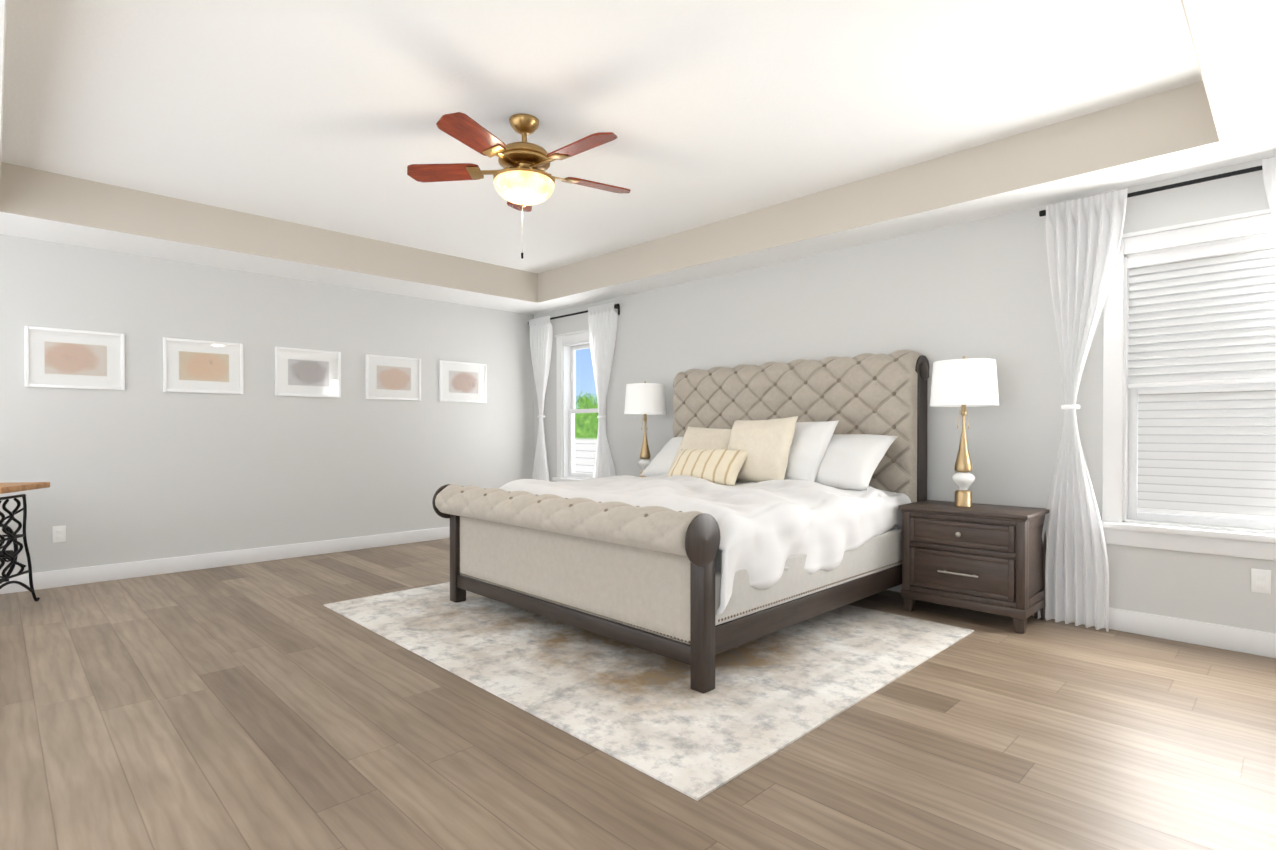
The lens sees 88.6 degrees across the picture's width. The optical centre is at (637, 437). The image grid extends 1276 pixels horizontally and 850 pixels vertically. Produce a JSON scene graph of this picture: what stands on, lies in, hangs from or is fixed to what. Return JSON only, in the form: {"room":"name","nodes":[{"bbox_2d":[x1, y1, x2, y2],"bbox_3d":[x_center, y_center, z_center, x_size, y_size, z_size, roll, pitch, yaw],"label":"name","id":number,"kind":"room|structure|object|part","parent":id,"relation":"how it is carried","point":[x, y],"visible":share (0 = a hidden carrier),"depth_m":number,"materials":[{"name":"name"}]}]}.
{"room":"bedroom","nodes":[
{"label":"bedroom","id":0,"kind":"room"},
{"bbox_2d":[0,234,533,593],"bbox_3d":[-3.216,-0.371,5.608,5.560,2.840,0.184,-1,1,-45],"label":"wall","id":1,"kind":"structure","parent":0,"point":[142,466],"depth_m":5.37,"materials":[{"name":"white paint"}]},
{"bbox_2d":[52,525,65,542],"bbox_3d":[-4.105,0.683,4.638,0.072,0.116,0.006,-1,1,-45],"label":"outlet","id":2,"kind":"object","parent":1,"relation":"attached to","point":[54,534],"visible":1,"depth_m":4.63,"materials":[{"name":"white plastic"}]},
{"bbox_3d":[-4.027,-0.563,4.691,0.545,0.420,0.023,-1,1,-45],"label":"picture frame","id":3,"kind":"part","parent":1,"relation":"part of","materials":[{"name":"white wood"}]},
{"bbox_2d":[44,341,106,375],"bbox_3d":[-4.027,-0.563,4.691,0.340,0.225,0.002,0,1,-45],"label":"photo","id":4,"kind":"object","parent":1,"relation":"attached to","point":[61,358],"depth_m":4.69,"materials":[{"name":"paper"}]},
{"bbox_3d":[-3.473,-0.568,5.239,0.545,0.420,0.023,-1,1,-45],"label":"picture frame","id":5,"kind":"part","parent":1,"relation":"part of","materials":[{"name":"white wood"}]},
{"bbox_2d":[179,351,228,381],"bbox_3d":[-3.473,-0.568,5.239,0.340,0.225,0.002,0,1,-45],"label":"photo","id":6,"kind":"object","parent":1,"relation":"attached to","point":[194,366],"depth_m":5.23,"materials":[{"name":"beige paper"}]},
{"bbox_3d":[-2.914,-0.573,5.791,0.545,0.420,0.023,-1,1,-45],"label":"picture frame","id":7,"kind":"part","parent":1,"relation":"part of","materials":[{"name":"white wood"}]},
{"bbox_2d":[288,359,328,386],"bbox_3d":[-2.914,-0.573,5.791,0.340,0.225,0.002,0,1,-45],"label":"photo","id":8,"kind":"object","parent":1,"relation":"attached to","point":[301,372],"depth_m":5.79,"materials":[{"name":"grey paper"}]},
{"bbox_3d":[-2.363,-0.577,6.336,0.545,0.420,0.023,-1,1,-45],"label":"picture frame","id":9,"kind":"part","parent":1,"relation":"part of","materials":[{"name":"white wood"}]},
{"bbox_2d":[377,365,410,390],"bbox_3d":[-2.363,-0.577,6.336,0.340,0.225,0.002,0,1,-45],"label":"photo","id":10,"kind":"object","parent":1,"relation":"attached to","point":[389,377],"depth_m":6.33,"materials":[{"name":"paper"}]},
{"bbox_3d":[-1.830,-0.582,6.863,0.545,0.420,0.023,-1,1,-45],"label":"picture frame","id":11,"kind":"part","parent":1,"relation":"part of","materials":[{"name":"white wood"}]},
{"bbox_2d":[449,371,477,393],"bbox_3d":[-1.830,-0.582,6.863,0.340,0.225,0.002,0,1,-45],"label":"photo","id":12,"kind":"object","parent":1,"relation":"attached to","point":[460,382],"depth_m":6.86,"materials":[{"name":"pink paper"}]},
{"bbox_2d":[0,0,1275,314],"bbox_3d":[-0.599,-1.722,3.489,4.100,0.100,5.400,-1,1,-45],"label":"ceiling","id":13,"kind":"structure","parent":0,"point":[325,114],"depth_m":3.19,"materials":[{"name":"white paint"}]},
{"bbox_2d":[407,112,629,258],"bbox_3d":[-0.559,-1.306,3.430,1.216,0.730,1.192,-1,1,-45],"label":"fan","id":14,"kind":"object","parent":13,"relation":"hanging from","point":[523,180],"visible":1,"depth_m":3.35,"materials":[{"name":"brown wood"}]},
{"bbox_3d":[-1.035,-1.414,3.489,0.405,0.008,0.152,0,-11,5],"label":"blade","id":15,"kind":"part","parent":14,"relation":"part of","materials":[{"name":"brown wood"}]},
{"bbox_3d":[-0.771,-1.410,3.047,0.152,0.008,0.405,-13,-5,23],"label":"blade","id":16,"kind":"part","parent":14,"relation":"part of","materials":[{"name":"brown wood"}]},
{"bbox_3d":[-0.697,-1.418,3.876,0.152,0.008,0.405,12,-2,-13],"label":"blade","id":17,"kind":"part","parent":14,"relation":"part of","materials":[{"name":"brown wood"}]},
{"bbox_3d":[-0.600,-1.484,3.449,0.268,0.116,0.268,0,1,-45],"label":"motor","id":18,"kind":"part","parent":14,"relation":"part of","materials":[{"name":"gold metal"}]},
{"bbox_3d":[-0.600,-1.299,3.450,0.316,0.105,0.316,0,1,-45],"label":"lamp shade","id":19,"kind":"part","parent":14,"relation":"part of","materials":[{"name":"white glass"}]},
{"bbox_3d":[-0.270,-1.411,3.162,0.405,0.008,0.152,0,13,41],"label":"blade","id":20,"kind":"part","parent":14,"relation":"part of","materials":[{"name":"brown wood"}]},
{"bbox_3d":[-0.224,-1.416,3.674,0.405,0.008,0.152,0,13,-31],"label":"blade","id":21,"kind":"part","parent":14,"relation":"part of","materials":[{"name":"brown wood"}]},
{"bbox_2d":[0,538,1275,849],"bbox_3d":[-0.651,1.096,3.140,5.720,0.050,7.320,-1,1,-45],"label":"floor","id":22,"kind":"structure","parent":0,"point":[274,704],"depth_m":2.29,"materials":[{"name":"brown wood"}]},
{"bbox_2d":[0,482,49,601],"bbox_3d":[-4.136,0.649,3.884,0.850,0.826,0.582,0,1,-15],"label":"table","id":23,"kind":"object","parent":22,"relation":"on","point":[11,556],"visible":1,"depth_m":4.03,"materials":[{"name":"black metal"}]},
{"bbox_2d":[324,582,973,800],"bbox_3d":[-0.070,1.060,3.868,2.350,0.008,3.080,-1,1,-45],"label":"rug","id":24,"kind":"object","parent":22,"relation":"on","point":[655,716],"visible":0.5,"depth_m":2.95,"materials":[{"name":"beige carpet"}]},
{"bbox_2d":[432,350,928,693],"bbox_3d":[0.326,0.236,4.245,2.479,1.648,2.208,-1,1,-45],"label":"bed","id":25,"kind":"object","parent":22,"relation":"on","point":[764,499],"visible":1,"depth_m":3.65,"materials":[{"name":"fabric"}]},
{"bbox_3d":[-1.163,0.737,4.223,0.080,0.631,0.075,0,1,-45],"label":"foot post","id":26,"kind":"part","parent":25,"relation":"part of","materials":[{"name":"brown wood"}]},
{"bbox_3d":[-0.444,0.923,3.498,0.060,0.080,1.970,0,1,-45],"label":"foot rail","id":27,"kind":"part","parent":25,"relation":"part of","materials":[{"name":"beige fabric"}]},
{"bbox_3d":[-0.456,0.675,3.483,0.018,0.415,1.970,0,1,-45],"label":"foot panel","id":28,"kind":"part","parent":25,"relation":"part of","materials":[{"name":"fabric"}]},
{"bbox_2d":[641,437,682,475],"bbox_3d":[0.482,0.157,5.096,0.900,0.209,0.500,0,37,42],"label":"pillow","id":29,"kind":"object","parent":25,"relation":"on","point":[664,461],"depth_m":5.17,"materials":[{"name":"white fabric"}]},
{"bbox_2d":[667,426,731,473],"bbox_3d":[0.495,0.116,4.911,0.500,0.460,0.171,4,-31,40],"label":"pillow","id":30,"kind":"object","parent":25,"relation":"on","point":[694,437],"depth_m":4.90,"materials":[{"name":"fabric"}]},
{"bbox_3d":[0.275,0.750,2.769,0.080,0.631,0.075,0,1,-45],"label":"foot post","id":31,"kind":"part","parent":25,"relation":"part of","materials":[{"name":"brown wood"}]},
{"bbox_2d":[499,473,910,614],"bbox_3d":[0.314,0.501,4.237,2.030,0.500,2.212,0,1,-45],"label":"duvet","id":32,"kind":"object","parent":25,"relation":"on","point":[780,536],"depth_m":3.45,"materials":[{"name":"white fabric"}]},
{"bbox_2d":[727,416,797,481],"bbox_3d":[0.810,0.087,4.435,0.182,0.480,0.550,27,-19,-37],"label":"pillow","id":33,"kind":"object","parent":25,"relation":"on","point":[768,449],"depth_m":4.30,"materials":[{"name":"fabric"}]},
{"bbox_3d":[0.324,0.551,4.254,2.020,0.340,2.000,0,1,-45],"label":"mattress","id":34,"kind":"part","parent":25,"relation":"part of","materials":[{"name":"white fabric"}]},
{"bbox_3d":[1.047,0.858,3.519,2.090,0.120,0.045,0,1,-45],"label":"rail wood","id":35,"kind":"part","parent":25,"relation":"part of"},
{"bbox_2d":[815,434,897,489],"bbox_3d":[1.210,0.148,4.367,0.900,0.209,0.500,1,41,48],"label":"pillow","id":36,"kind":"object","parent":25,"relation":"on","point":[849,461],"depth_m":4.11,"materials":[{"name":"white fabric"}]},
{"bbox_3d":[1.859,0.260,4.306,0.212,1.599,0.040,0,1,-45],"label":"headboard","id":37,"kind":"part","parent":25,"relation":"part of","materials":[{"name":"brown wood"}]},
{"bbox_2d":[898,500,1049,633],"bbox_3d":[2.001,0.739,3.916,0.488,0.649,0.706,-1,1,-45],"label":"nightstand","id":38,"kind":"object","parent":22,"relation":"on","point":[988,558],"visible":0.94,"depth_m":3.74,"materials":[{"name":"brown wood"}]},
{"bbox_3d":[1.850,0.555,3.766,0.008,0.140,0.570,0,1,-45],"label":"drawer mould","id":39,"kind":"part","parent":38,"relation":"part of","materials":[{"name":"brown wood"}]},
{"bbox_3d":[1.850,0.780,3.768,0.008,0.230,0.570,0,1,-45],"label":"drawer mould","id":40,"kind":"part","parent":38,"relation":"part of","materials":[{"name":"brown wood"}]},
{"bbox_3d":[1.862,0.555,3.777,0.024,0.140,0.570,0,1,-45],"label":"drawer","id":41,"kind":"part","parent":38,"relation":"part of","materials":[{"name":"brown wood"}]},
{"bbox_3d":[1.862,0.780,3.779,0.024,0.230,0.570,0,1,-45],"label":"drawer","id":42,"kind":"part","parent":38,"relation":"part of","materials":[{"name":"brown wood"}]},
{"bbox_2d":[930,356,998,506],"bbox_3d":[1.963,-0.040,3.942,0.374,0.906,0.374,-1,1,-45],"label":"lamp","id":43,"kind":"object","parent":38,"relation":"on","point":[963,383],"visible":1,"depth_m":3.83,"materials":[{"name":"white fabric"}]},
{"bbox_3d":[1.963,0.261,3.945,0.128,0.112,0.128,0,1,-45],"label":"globe","id":44,"kind":"part","parent":43,"relation":"part of","materials":[{"name":"white ceramic"}]},
{"bbox_3d":[1.963,-0.326,3.940,0.374,0.267,0.374,0,1,-45],"label":"lamp shade","id":45,"kind":"part","parent":43,"relation":"part of","materials":[{"name":"white fabric"}]},
{"bbox_3d":[2.010,0.444,3.922,0.448,0.016,0.682,0,1,-45],"label":"mould","id":46,"kind":"part","parent":38,"relation":"part of","materials":[{"name":"brown wood"}]},
{"bbox_3d":[0.004,0.721,5.936,0.488,0.649,0.706,-1,1,-45],"label":"nightstand","id":47,"kind":"object","parent":22,"relation":"on","visible":0},
{"bbox_2d":[624,381,665,476],"bbox_3d":[0.065,-0.057,5.862,0.374,0.906,0.374,-1,1,-45],"label":"lamp","id":48,"kind":"object","parent":47,"relation":"on","point":[645,399],"visible":0.79,"depth_m":5.72,"materials":[{"name":"white fabric"}]},
{"bbox_3d":[0.065,0.244,5.865,0.128,0.112,0.128,0,1,-45],"label":"globe","id":49,"kind":"part","parent":48,"relation":"part of","materials":[{"name":"white ceramic"}]},
{"bbox_3d":[0.065,-0.343,5.859,0.374,0.267,0.374,0,1,-45],"label":"lamp shade","id":50,"kind":"part","parent":48,"relation":"part of","materials":[{"name":"white fabric"}]},
{"bbox_2d":[534,156,1275,632],"bbox_3d":[1.326,-0.366,5.081,0.160,2.840,7.320,-1,1,-45],"label":"wall","id":51,"kind":"structure","parent":0,"point":[976,288],"depth_m":4.20,"materials":[{"name":"white paint"}]},
{"bbox_2d":[552,477,583,480],"bbox_3d":[-0.623,0.455,6.903,0.060,0.035,0.860,-1,1,-45],"label":"window sill","id":52,"kind":"structure","parent":51,"relation":"attached to","point":[561,479],"depth_m":7.03,"materials":[{"name":"white"}]},
{"bbox_2d":[555,329,588,336],"bbox_3d":[-0.613,-1.113,6.899,0.032,0.022,0.824,-1,1,-45],"label":"cap","id":53,"kind":"object","parent":51,"relation":"attached to","point":[572,333],"visible":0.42,"depth_m":6.97,"materials":[{"name":"white"}]},
{"bbox_2d":[528,302,619,480],"bbox_3d":[-0.699,-0.151,6.924,0.130,2.353,1.505,-1,1,-45],"label":"curtains","id":54,"kind":"object","parent":51,"relation":"hanging from","point":[602,322],"visible":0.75,"depth_m":6.59,"materials":[{"name":"white fabric"}]},
{"bbox_3d":[-1.079,-0.154,7.282,0.089,2.353,0.390,0,1,-45],"label":"panel","id":55,"kind":"part","parent":54,"relation":"part of","materials":[{"name":"white fabric"}]},
{"bbox_3d":[-0.716,-1.298,6.904,0.022,0.022,1.455,0,1,-45],"label":"rod","id":56,"kind":"part","parent":54,"relation":"part of","materials":[{"name":"black metal"}]},
{"bbox_3d":[-0.339,-0.148,6.531,0.091,2.353,0.440,0,1,-45],"label":"panel","id":57,"kind":"part","parent":54,"relation":"part of","materials":[{"name":"white fabric"}]},
{"bbox_2d":[556,332,605,478],"bbox_3d":[-0.551,-0.333,6.966,0.180,1.540,0.800,-1,1,-45],"label":"window","id":58,"kind":"structure","parent":51,"relation":"in","point":[561,341],"depth_m":7.15,"materials":[{"name":"white"}]},
{"bbox_3d":[-0.541,0.058,6.980,0.030,0.733,0.596,-1,1,-45],"label":"left window sash","id":59,"kind":"part","parent":58,"relation":"part of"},
{"bbox_3d":[-0.516,-0.635,6.999,0.030,0.733,0.596,-1,1,-45],"label":"left window sash","id":60,"kind":"part","parent":58,"relation":"part of","materials":[{"name":"white wood"}]},
{"bbox_3d":[-0.541,0.058,6.980,0.004,0.649,0.512,0,1,-45],"label":"sash glass","id":61,"kind":"part","parent":58,"relation":"part of","materials":[{"name":"clear glass"}]},
{"bbox_3d":[-0.516,-0.635,6.999,0.004,0.649,0.512,0,1,-45],"label":"sash glass","id":62,"kind":"part","parent":58,"relation":"part of","materials":[{"name":"clear glass"}]},
{"bbox_2d":[887,584,1275,657],"bbox_3d":[1.263,0.994,5.032,0.016,0.120,7.000,-1,1,-45],"label":"baseboard","id":63,"kind":"structure","parent":51,"relation":"attached to","point":[1249,641],"depth_m":3.39,"materials":[{"name":"white wood"}]},
{"bbox_2d":[1038,157,1275,631],"bbox_3d":[2.956,-0.136,3.228,0.129,2.388,1.710,-1,1,-45],"label":"curtains","id":64,"kind":"object","parent":51,"relation":"hanging from","point":[1083,238],"visible":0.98,"depth_m":3.68,"materials":[{"name":"white fabric"}]},
{"bbox_3d":[2.492,-0.140,3.669,0.090,2.388,0.410,0,1,-45],"label":"panel","id":65,"kind":"part","parent":64,"relation":"part of","materials":[{"name":"white fabric"}]},
{"bbox_3d":[2.942,-1.300,3.204,0.022,0.022,1.670,0,1,-45],"label":"rod","id":66,"kind":"part","parent":64,"relation":"part of","materials":[{"name":"black metal"}]},
{"bbox_3d":[3.230,-0.133,2.923,0.090,2.388,0.650,0,1,-45],"label":"panel","id":67,"kind":"part","parent":64,"relation":"part of","materials":[{"name":"white fabric"}]},
{"bbox_2d":[1097,521,1275,542],"bbox_3d":[2.977,0.487,3.262,0.060,0.035,1.160,-1,1,-45],"label":"window sill","id":68,"kind":"structure","parent":51,"relation":"attached to","point":[1257,537],"depth_m":3.36,"materials":[{"name":"white"}]},
{"bbox_2d":[1102,213,1275,534],"bbox_3d":[3.048,-0.311,3.325,0.180,1.560,1.100,-1,1,-45],"label":"window","id":69,"kind":"structure","parent":51,"relation":"in","point":[1210,318],"depth_m":3.42,"materials":[{"name":"white plastic"}]},
{"bbox_3d":[3.026,-0.292,3.303,0.060,1.406,0.900,-1,1,-45],"label":"right window blind rails","id":70,"kind":"part","parent":69,"relation":"part of","materials":[{"name":"white plastic"}]},
{"bbox_3d":[3.059,0.086,3.340,0.030,0.743,0.896,-1,1,-45],"label":"right window sash","id":71,"kind":"part","parent":69,"relation":"part of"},
{"bbox_2d":[1103,528,1275,560],"bbox_3d":[2.991,0.550,3.277,0.020,0.090,1.100,-1,1,-45],"label":"apron","id":72,"kind":"object","parent":51,"relation":"attached to","point":[1231,547],"visible":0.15,"depth_m":3.38,"materials":[{"name":"white"}]},
{"bbox_2d":[1122,208,1270,238],"bbox_3d":[2.987,-1.101,3.258,0.032,0.022,1.124,-1,1,-45],"label":"cap","id":73,"kind":"object","parent":51,"relation":"attached to","point":[1204,222],"visible":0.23,"depth_m":3.35,"materials":[{"name":"white"}]},
{"bbox_2d":[1251,568,1270,593],"bbox_3d":[3.062,0.705,3.215,0.009,0.116,0.072,-1,1,-45],"label":"outlet","id":74,"kind":"object","parent":51,"relation":"attached to","point":[1266,581],"depth_m":3.21,"materials":[{"name":"white plastic"}]},
{"bbox_3d":[3.061,0.725,3.213,0.004,0.026,0.032,-1,1,-45],"label":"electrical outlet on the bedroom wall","id":75,"kind":"part","parent":74,"relation":"part of","materials":[{"name":"white plastic"}]},
{"bbox_3d":[3.061,0.685,3.213,0.004,0.026,0.032,-1,1,-45],"label":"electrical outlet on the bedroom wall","id":76,"kind":"part","parent":74,"relation":"part of","materials":[{"name":"white plastic"}]},
{"label":"outside","id":77,"kind":"structure","parent":0,"visible":0},
{"bbox_2d":[575,348,598,473],"bbox_3d":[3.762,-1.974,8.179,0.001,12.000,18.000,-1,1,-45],"label":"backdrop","id":78,"kind":"structure","parent":77,"point":[585,368],"depth_m":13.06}
]}

